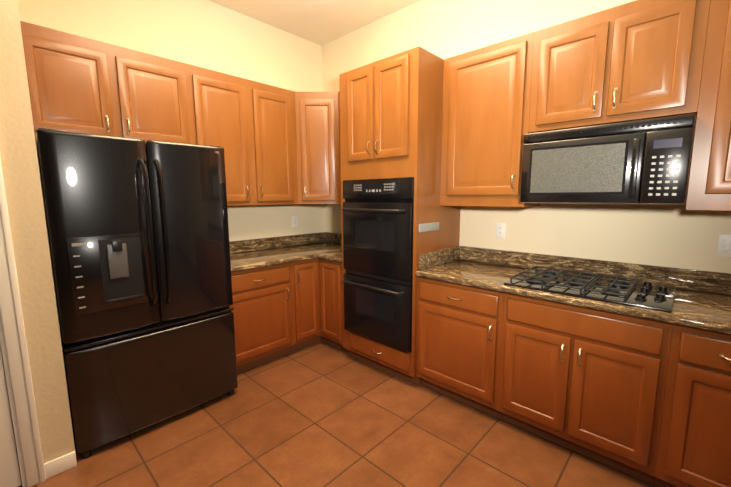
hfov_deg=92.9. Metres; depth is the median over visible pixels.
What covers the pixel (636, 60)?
upper cabinet
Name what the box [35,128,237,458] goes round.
fridge
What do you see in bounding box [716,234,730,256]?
switch plate
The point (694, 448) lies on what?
base cabinet
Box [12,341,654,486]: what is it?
floor
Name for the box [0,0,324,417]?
wall
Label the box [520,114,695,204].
microwave
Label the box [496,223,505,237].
electrical outlet
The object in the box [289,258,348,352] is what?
base cabinet
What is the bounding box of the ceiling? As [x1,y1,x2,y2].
[208,0,419,45]
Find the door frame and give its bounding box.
[0,158,45,486]
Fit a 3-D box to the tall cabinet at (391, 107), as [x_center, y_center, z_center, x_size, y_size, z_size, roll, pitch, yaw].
[0.260,-0.159,2.900,0.770,2.420,0.728,7,11,43]
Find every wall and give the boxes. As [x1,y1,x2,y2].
[0,0,74,462]
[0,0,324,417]
[322,0,730,294]
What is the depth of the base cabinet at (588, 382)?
1.82 m
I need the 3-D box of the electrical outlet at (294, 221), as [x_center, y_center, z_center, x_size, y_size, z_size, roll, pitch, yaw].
[-0.766,-0.238,3.773,0.010,0.117,0.072,7,11,43]
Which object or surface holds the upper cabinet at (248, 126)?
attached to the wall at (207, 34)
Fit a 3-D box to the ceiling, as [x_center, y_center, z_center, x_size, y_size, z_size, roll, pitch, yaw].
[0.411,-1.426,-2.109,9.700,0.100,7.700,7,11,43]
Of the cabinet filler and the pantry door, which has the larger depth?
the cabinet filler
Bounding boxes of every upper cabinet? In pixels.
[20,21,194,143]
[190,65,297,205]
[295,92,339,203]
[440,32,539,206]
[529,0,710,132]
[686,0,730,210]
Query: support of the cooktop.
in the countertop at (699, 304)
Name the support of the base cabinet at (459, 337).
on the floor
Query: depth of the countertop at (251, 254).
3.36 m
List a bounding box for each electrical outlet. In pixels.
[292,216,297,226]
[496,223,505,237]
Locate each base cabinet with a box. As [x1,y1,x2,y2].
[229,263,292,373]
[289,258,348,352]
[416,277,503,419]
[498,293,672,484]
[654,324,730,486]
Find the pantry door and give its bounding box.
[0,346,20,486]
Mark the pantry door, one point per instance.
(9, 472)
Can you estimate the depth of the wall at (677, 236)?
2.46 m
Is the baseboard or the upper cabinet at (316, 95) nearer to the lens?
the baseboard
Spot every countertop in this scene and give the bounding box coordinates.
[229,232,341,271]
[415,246,730,333]
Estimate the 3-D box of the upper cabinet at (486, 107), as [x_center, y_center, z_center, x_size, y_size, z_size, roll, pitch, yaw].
[0.884,-0.794,2.464,0.616,1.048,0.373,7,11,43]
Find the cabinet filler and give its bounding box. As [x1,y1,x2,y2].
[338,91,340,203]
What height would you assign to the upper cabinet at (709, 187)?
1.048 m
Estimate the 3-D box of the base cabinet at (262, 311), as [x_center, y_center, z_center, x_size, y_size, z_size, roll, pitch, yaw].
[-1.075,0.603,3.074,0.655,0.875,0.630,7,11,43]
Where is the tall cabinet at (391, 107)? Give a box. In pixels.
[339,46,460,385]
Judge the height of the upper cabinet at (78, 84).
0.620 m
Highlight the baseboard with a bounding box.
[44,451,76,478]
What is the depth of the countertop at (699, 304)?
2.07 m
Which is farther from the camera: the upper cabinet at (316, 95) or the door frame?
the upper cabinet at (316, 95)
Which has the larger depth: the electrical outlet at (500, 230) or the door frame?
the electrical outlet at (500, 230)
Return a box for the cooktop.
[504,266,675,312]
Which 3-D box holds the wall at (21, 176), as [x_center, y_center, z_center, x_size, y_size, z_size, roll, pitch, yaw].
[-3.341,-0.077,-0.082,0.120,3.090,5.015,7,11,43]

